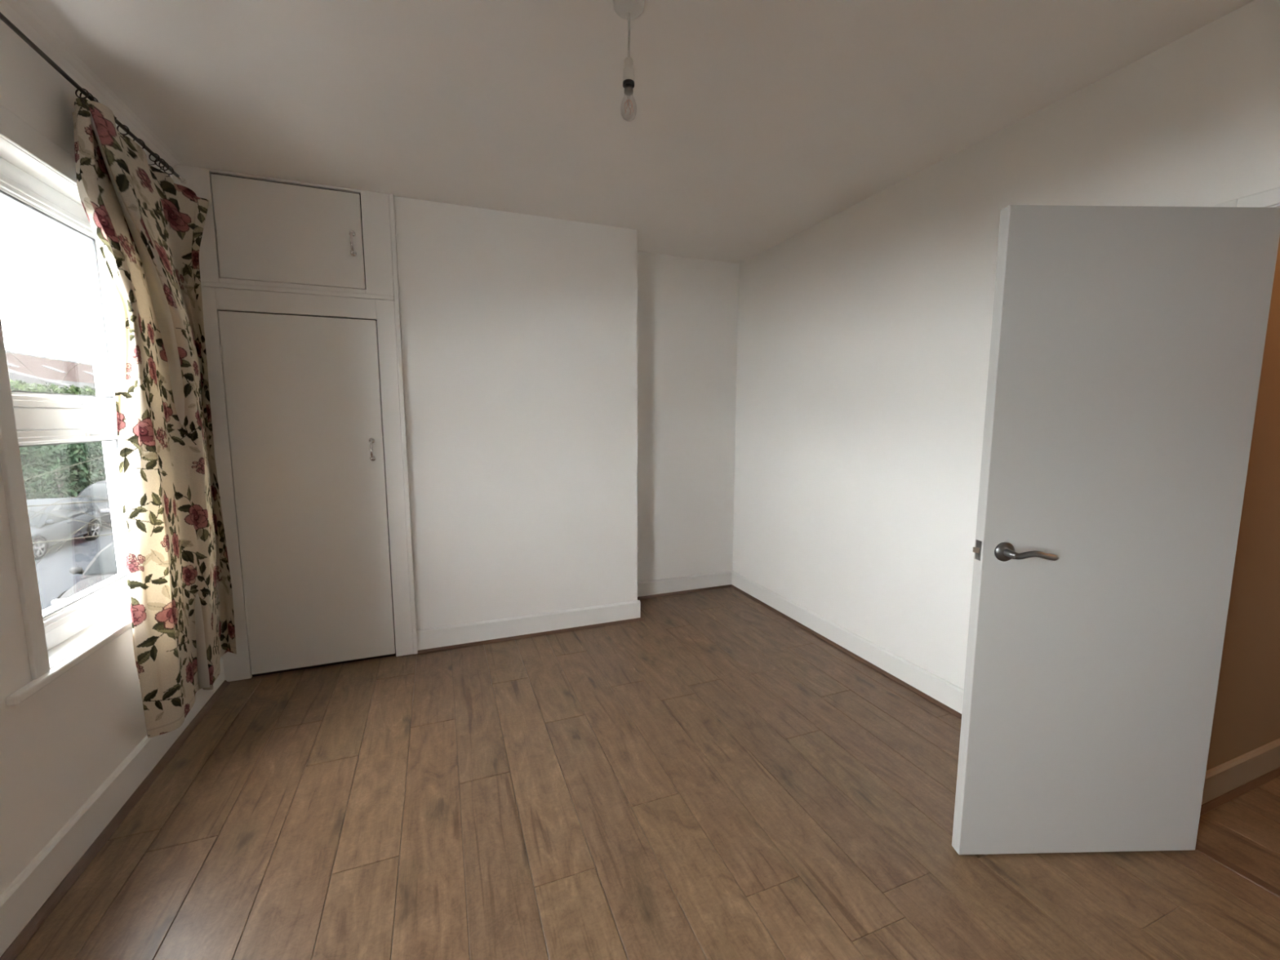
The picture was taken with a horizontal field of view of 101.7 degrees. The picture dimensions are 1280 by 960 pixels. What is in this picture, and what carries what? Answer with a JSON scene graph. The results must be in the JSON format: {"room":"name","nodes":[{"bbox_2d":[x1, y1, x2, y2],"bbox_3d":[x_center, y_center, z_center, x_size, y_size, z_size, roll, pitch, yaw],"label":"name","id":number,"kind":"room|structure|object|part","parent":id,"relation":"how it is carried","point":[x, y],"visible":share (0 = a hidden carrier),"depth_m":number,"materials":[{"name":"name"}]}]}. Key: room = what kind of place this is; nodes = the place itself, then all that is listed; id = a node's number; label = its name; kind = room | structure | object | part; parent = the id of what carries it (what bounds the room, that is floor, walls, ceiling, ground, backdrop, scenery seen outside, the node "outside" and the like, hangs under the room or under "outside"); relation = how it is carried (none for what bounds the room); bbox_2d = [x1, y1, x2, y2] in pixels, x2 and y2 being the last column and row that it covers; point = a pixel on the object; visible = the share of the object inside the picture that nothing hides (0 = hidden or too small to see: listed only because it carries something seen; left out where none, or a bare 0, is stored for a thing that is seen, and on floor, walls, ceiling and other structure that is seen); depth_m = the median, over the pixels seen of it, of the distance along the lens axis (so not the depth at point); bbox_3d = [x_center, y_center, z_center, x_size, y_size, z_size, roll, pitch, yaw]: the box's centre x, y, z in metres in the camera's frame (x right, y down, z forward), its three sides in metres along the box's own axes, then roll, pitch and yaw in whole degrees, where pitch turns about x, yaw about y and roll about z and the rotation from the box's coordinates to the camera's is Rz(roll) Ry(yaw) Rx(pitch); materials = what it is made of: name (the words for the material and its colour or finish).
{"room":"empty bedroom","nodes":[
{"label":"empty bedroom","id":0,"kind":"room"},
{"bbox_2d":[0,18,173,895],"bbox_3d":[-1.487,0.064,0.541,0.156,2.645,5.462,-3,7,-21],"label":"wall","id":1,"kind":"structure","parent":0,"point":[59,745],"depth_m":1.58,"materials":[{"name":"white paint"}]},
{"bbox_2d":[0,103,132,706],"bbox_3d":[-1.976,-0.267,1.812,0.183,1.652,1.148,-3,7,-21],"label":"window","id":2,"kind":"structure","parent":1,"relation":"in","point":[60,636],"depth_m":1.73,"materials":[{"name":"white paint"}]},
{"bbox_3d":[-1.911,-0.284,1.835,0.012,1.624,0.938,-3,7,-21],"label":"architrave","id":3,"kind":"part","parent":2,"relation":"part of","materials":[{"name":"white paint"}]},
{"bbox_3d":[-2.017,-0.595,1.757,0.066,0.698,0.713,-3,7,-21],"label":"sash","id":4,"kind":"part","parent":2,"relation":"part of","materials":[{"name":"white plastic"}]},
{"bbox_3d":[-2.017,0.145,1.845,0.066,0.644,0.713,-3,7,-21],"label":"sash","id":5,"kind":"part","parent":2,"relation":"part of","materials":[{"name":"white plastic"}]},
{"bbox_3d":[-2.017,-0.288,1.945,0.042,0.020,0.140,-3,7,-21],"label":"handle","id":6,"kind":"part","parent":2,"relation":"part of","materials":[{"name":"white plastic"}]},
{"bbox_3d":[-2.017,-0.171,1.958,0.042,0.020,0.140,-3,7,-21],"label":"handle","id":7,"kind":"part","parent":2,"relation":"part of","materials":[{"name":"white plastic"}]},
{"bbox_2d":[0,0,183,168],"bbox_3d":[-1.308,-1.207,0.219,0.055,0.045,4.815,-3,7,-21],"label":"trim","id":8,"kind":"structure","parent":1,"relation":"attached to","point":[16,11],"depth_m":1.76,"materials":[{"name":"white paint"}]},
{"bbox_2d":[0,12,186,184],"bbox_3d":[-1.382,-1.121,0.493,0.106,0.067,4.058,-3,7,-21],"label":"pole","id":9,"kind":"object","parent":1,"relation":"attached to","point":[5,20],"visible":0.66,"depth_m":1.69,"materials":[{"name":"brown metal"}]},
{"bbox_2d":[71,97,236,737],"bbox_3d":[-1.921,-0.175,2.080,0.115,2.216,0.623,-3,7,-21],"label":"curtain","id":10,"kind":"object","parent":9,"relation":"hanging from","point":[147,227],"visible":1,"depth_m":2.04,"materials":[{"name":"fabric"}]},
{"bbox_2d":[0,657,224,956],"bbox_3d":[-1.325,1.263,0.504,0.018,0.151,4.813,-3,7,-21],"label":"baseboard","id":11,"kind":"structure","parent":1,"relation":"attached to","point":[20,902],"depth_m":1.63,"materials":[{"name":"white paint"}]},
{"bbox_2d":[0,680,230,959],"bbox_3d":[-1.306,1.327,0.518,0.022,0.022,4.813,-3,7,-21],"label":"trim","id":12,"kind":"structure","parent":1,"relation":"attached to","point":[37,921],"depth_m":1.70,"materials":[{"name":"brown wood"}]},
{"bbox_2d":[394,195,637,630],"bbox_3d":[-0.748,-0.300,3.409,1.408,2.596,0.404,-3,7,-21],"label":"wall","id":13,"kind":"structure","parent":0,"point":[519,331],"depth_m":3.18,"materials":[{"name":"white paint"}]},
{"bbox_2d":[172,164,394,300],"bbox_3d":[-1.845,-1.258,2.824,0.927,0.553,0.473,-3,7,-21],"label":"upper cabinet","id":14,"kind":"object","parent":13,"relation":"attached to","point":[258,230],"depth_m":2.65,"materials":[{"name":"white paint"}]},
{"bbox_3d":[-1.778,-1.508,2.634,0.646,0.012,0.022,-3,7,-21],"label":"rail","id":15,"kind":"part","parent":14,"relation":"part of","materials":[{"name":"white paint"}]},
{"bbox_3d":[-1.776,-1.253,2.662,0.638,0.482,0.019,-3,7,-21],"label":"door","id":16,"kind":"part","parent":14,"relation":"part of","materials":[{"name":"white paint"}]},
{"bbox_3d":[-1.778,-1.000,2.694,0.646,0.022,0.022,-3,7,-21],"label":"rail","id":17,"kind":"part","parent":14,"relation":"part of","materials":[{"name":"white paint"}]},
{"bbox_3d":[-1.508,-1.247,2.730,0.031,0.129,0.053,-3,7,-21],"label":"handle","id":18,"kind":"part","parent":14,"relation":"part of","materials":[{"name":"silver metal"}]},
{"bbox_2d":[416,600,639,650],"bbox_3d":[-0.664,0.933,3.361,1.424,0.136,0.016,-3,7,-21],"label":"baseboard","id":19,"kind":"structure","parent":13,"relation":"attached to","point":[438,637],"depth_m":3.32,"materials":[{"name":"white paint"}]},
{"bbox_2d":[417,617,643,653],"bbox_3d":[-0.650,0.994,3.356,1.441,0.016,0.017,-3,7,-21],"label":"trim","id":20,"kind":"structure","parent":13,"relation":"attached to","point":[541,633],"depth_m":3.33,"materials":[{"name":"wood"}]},
{"bbox_2d":[637,584,731,599],"bbox_3d":[0.312,0.899,4.157,0.971,0.016,0.017,-3,7,-21],"label":"trim","id":21,"kind":"structure","parent":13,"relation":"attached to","point":[727,585],"depth_m":4.17,"materials":[{"name":"brown wood"}]},
{"bbox_2d":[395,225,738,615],"bbox_3d":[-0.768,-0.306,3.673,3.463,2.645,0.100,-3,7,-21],"label":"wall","id":22,"kind":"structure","parent":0,"point":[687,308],"depth_m":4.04,"materials":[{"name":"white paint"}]},
{"bbox_2d":[637,570,731,596],"bbox_3d":[0.306,0.842,4.165,0.971,0.127,0.016,-3,7,-21],"label":"baseboard","id":23,"kind":"structure","parent":22,"relation":"attached to","point":[718,579],"depth_m":4.17,"materials":[{"name":"white paint"}]},
{"bbox_2d":[22,0,1254,263],"bbox_3d":[0.099,-1.381,0.989,3.681,0.120,5.462,-3,7,-21],"label":"ceiling","id":24,"kind":"structure","parent":0,"point":[755,124],"depth_m":1.90,"materials":[{"name":"white paint"}]},
{"bbox_2d":[613,0,644,121],"bbox_3d":[-0.032,-1.223,1.524,0.090,0.318,0.090,-3,7,-21],"label":"pendant light","id":25,"kind":"object","parent":24,"relation":"hanging from","point":[628,10],"visible":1,"depth_m":1.51,"materials":[{"name":"white plastic"}]},
{"bbox_2d":[14,586,1279,959],"bbox_3d":[1.149,1.228,1.707,5.537,0.060,5.262,-3,7,-21],"label":"floor","id":26,"kind":"structure","parent":0,"point":[708,775],"depth_m":1.76,"materials":[{"name":"brown"}]},
{"bbox_2d":[200,286,413,681],"bbox_3d":[-1.845,0.026,2.976,0.927,2.030,0.473,-3,7,-21],"label":"closet door","id":27,"kind":"structure","parent":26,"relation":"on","point":[304,388],"depth_m":2.80,"materials":[{"name":"white paint"}]},
{"bbox_3d":[-1.767,-0.912,2.708,0.709,0.104,0.022,-3,7,-21],"label":"rail","id":28,"kind":"part","parent":27,"relation":"part of","materials":[{"name":"white paint"}]},
{"bbox_3d":[-1.478,-0.166,2.870,0.031,0.129,0.053,-3,7,-21],"label":"handle","id":29,"kind":"part","parent":27,"relation":"part of","materials":[{"name":"silver metal"}]},
{"bbox_2d":[388,193,417,654],"bbox_3d":[-1.337,-0.250,2.950,0.024,2.584,0.029,-3,7,-21],"label":"trim","id":30,"kind":"structure","parent":27,"relation":"attached to","point":[391,198],"depth_m":2.93,"materials":[{"name":"white paint"}]},
{"bbox_2d":[732,0,1279,689],"bbox_3d":[1.786,-0.078,1.747,0.100,2.645,5.362,-3,7,-21],"label":"wall","id":31,"kind":"structure","parent":0,"point":[864,334],"depth_m":2.60,"materials":[{"name":"white paint"}]},
{"bbox_2d":[730,584,961,719],"bbox_3d":[1.243,1.026,3.084,0.017,0.016,2.704,-3,7,-21],"label":"trim","id":32,"kind":"structure","parent":31,"relation":"attached to","point":[897,680],"depth_m":2.99,"materials":[{"name":"brown wood"}]},
{"bbox_2d":[731,570,964,713],"bbox_3d":[1.255,0.968,3.090,0.016,0.129,2.720,-3,7,-21],"label":"baseboard","id":33,"kind":"structure","parent":31,"relation":"attached to","point":[950,695],"depth_m":3.00,"materials":[{"name":"white paint"}]},
{"bbox_2d":[1195,186,1279,897],"bbox_3d":[1.937,0.231,1.265,0.039,2.046,0.964,-3,7,-21],"label":"door frame","id":34,"kind":"structure","parent":31,"relation":"attached to","point":[1270,197],"depth_m":1.54,"materials":[{"name":"white paint"}]},
{"bbox_2d":[1268,204,1279,207],"bbox_3d":[1.980,0.238,1.282,0.108,2.005,0.892,-3,7,-21],"label":"lining","id":35,"kind":"object","parent":31,"relation":"attached to","point":[1278,205],"depth_m":1.48,"materials":[{"name":"white paint"}]},
{"bbox_2d":[951,204,1279,854],"bbox_3d":[1.401,0.216,1.571,0.797,1.963,0.157,0,7,-1],"label":"door","id":36,"kind":"structure","parent":35,"relation":"attached to","point":[1127,343],"depth_m":1.54,"materials":[{"name":"grey paint"}]},
{"bbox_3d":[1.014,0.210,1.561,0.003,0.060,0.022,0,7,-1],"label":"latch plate","id":37,"kind":"part","parent":36,"relation":"part of","materials":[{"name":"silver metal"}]},
{"bbox_3d":[1.139,0.216,1.512,0.139,0.030,0.052,0,7,-1],"label":"lever handle","id":38,"kind":"part","parent":36,"relation":"part of","materials":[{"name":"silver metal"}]},
{"bbox_2d":[1205,236,1279,771],"bbox_3d":[2.809,-0.118,2.086,2.054,2.645,0.084,-3,7,-21],"label":"wall","id":39,"kind":"structure","parent":0,"point":[1246,717],"depth_m":1.86,"materials":[{"name":"brown"}]},
{"bbox_2d":[1200,766,1279,816],"bbox_3d":[2.833,1.134,2.172,2.054,0.016,0.017,-3,7,-21],"label":"trim","id":40,"kind":"structure","parent":39,"relation":"attached to","point":[1254,784],"depth_m":1.94,"materials":[{"name":"brown wood"}]},
{"bbox_2d":[1201,737,1279,804],"bbox_3d":[2.827,1.078,2.181,2.054,0.124,0.016,-3,7,-21],"label":"baseboard","id":41,"kind":"structure","parent":39,"relation":"attached to","point":[1224,778],"depth_m":1.95,"materials":[{"name":"brown paint"}]},
{"label":"outside","id":42,"kind":"structure","parent":0,"visible":0},
{"bbox_3d":[-48.999,1.288,24.231,45.900,0.330,140.000,-3,7,-21],"label":"ground","id":43,"kind":"structure","parent":42,"visible":0},
{"bbox_2d":[8,369,71,491],"bbox_3d":[-31.634,-1.904,19.289,8.812,7.330,15.903,-3,7,-21],"label":"house","id":44,"kind":"structure","parent":43,"relation":"on","point":[13,375],"depth_m":26.36,"materials":[{"name":"stone"}]},
{"bbox_2d":[5,349,102,470],"bbox_3d":[-40.187,-4.292,35.648,8.822,8.230,20.895,-3,7,-21],"label":"house","id":45,"kind":"structure","parent":43,"relation":"on","point":[82,375],"depth_m":32.44,"materials":[{"name":"ceramic"}]},
{"bbox_2d":[7,362,19,367],"bbox_3d":[-35.068,-6.433,28.753,0.900,0.110,0.600,23,-2,-22],"label":"roof light","id":46,"kind":"object","parent":45,"relation":"attached to","point":[8,364],"depth_m":28.82,"materials":[{"name":"grey"}]},
{"bbox_2d":[41,365,66,373],"bbox_3d":[-36.513,-6.871,32.457,0.900,0.110,0.600,23,-2,-22],"label":"roof light","id":47,"kind":"object","parent":45,"relation":"attached to","point":[49,367],"depth_m":32.32,"materials":[{"name":"grey"}]},
{"bbox_2d":[9,378,106,500],"bbox_3d":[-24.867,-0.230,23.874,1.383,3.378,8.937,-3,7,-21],"label":"hedge","id":48,"kind":"object","parent":43,"relation":"on","point":[55,455],"visible":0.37,"depth_m":21.21,"materials":[{"name":"green plant"}]},
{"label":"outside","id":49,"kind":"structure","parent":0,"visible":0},
{"bbox_2d":[35,524,114,610],"bbox_3d":[-18.730,1.310,24.165,10.500,0.200,82.000,-3,7,-21],"label":"street","id":50,"kind":"structure","parent":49,"point":[54,575],"depth_m":14.67,"materials":[{"name":"grey asphalt"}]},
{"bbox_2d":[26,497,102,559],"bbox_3d":[-18.601,1.437,15.847,2.039,1.502,4.075,-3,7,-21],"label":"car","id":51,"kind":"object","parent":50,"relation":"on","point":[43,527],"visible":0.59,"depth_m":16.09,"materials":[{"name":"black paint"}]},
{"bbox_2d":[45,519,54,524],"bbox_3d":[-17.449,1.238,15.411,0.187,0.146,0.158,-3,7,-21],"label":"mirror","id":52,"kind":"object","parent":51,"relation":"attached to","point":[51,521],"depth_m":15.37,"materials":[{"name":"silver metal"}]},
{"bbox_2d":[50,541,117,605],"bbox_3d":[-10.829,1.944,11.650,2.060,1.482,4.125,-3,7,-21],"label":"car","id":53,"kind":"object","parent":50,"relation":"on","point":[103,566],"visible":0.1,"depth_m":10.55,"materials":[{"name":"black paint"}]},
{"bbox_2d":[69,566,82,573],"bbox_3d":[-11.410,1.828,10.536,0.187,0.146,0.158,-3,7,-21],"label":"mirror","id":54,"kind":"object","parent":53,"relation":"attached to","point":[76,570],"depth_m":10.50,"materials":[{"name":"black paint"}]},
{"bbox_2d":[66,480,111,524],"bbox_3d":[-20.547,0.831,20.470,2.100,1.621,4.325,-3,7,-21],"label":"car","id":55,"kind":"object","parent":50,"relation":"on","point":[100,488],"visible":0.11,"depth_m":19.51,"materials":[{"name":"black paint"}]},
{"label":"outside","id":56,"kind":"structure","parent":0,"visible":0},
{"bbox_3d":[-12.755,0.989,26.458,2.315,0.300,82.000,-3,7,-21],"label":"pavement","id":57,"kind":"object","parent":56,"visible":0},
{"bbox_2d":[4,321,113,564],"bbox_3d":[-2.814,1.166,1.898,0.393,5.122,1.713,3,7,21],"label":"climbing shrub","id":58,"kind":"object","parent":57,"relation":"on","point":[54,504],"visible":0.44,"depth_m":2.36,"materials":[{"name":"green plant"}]}
]}

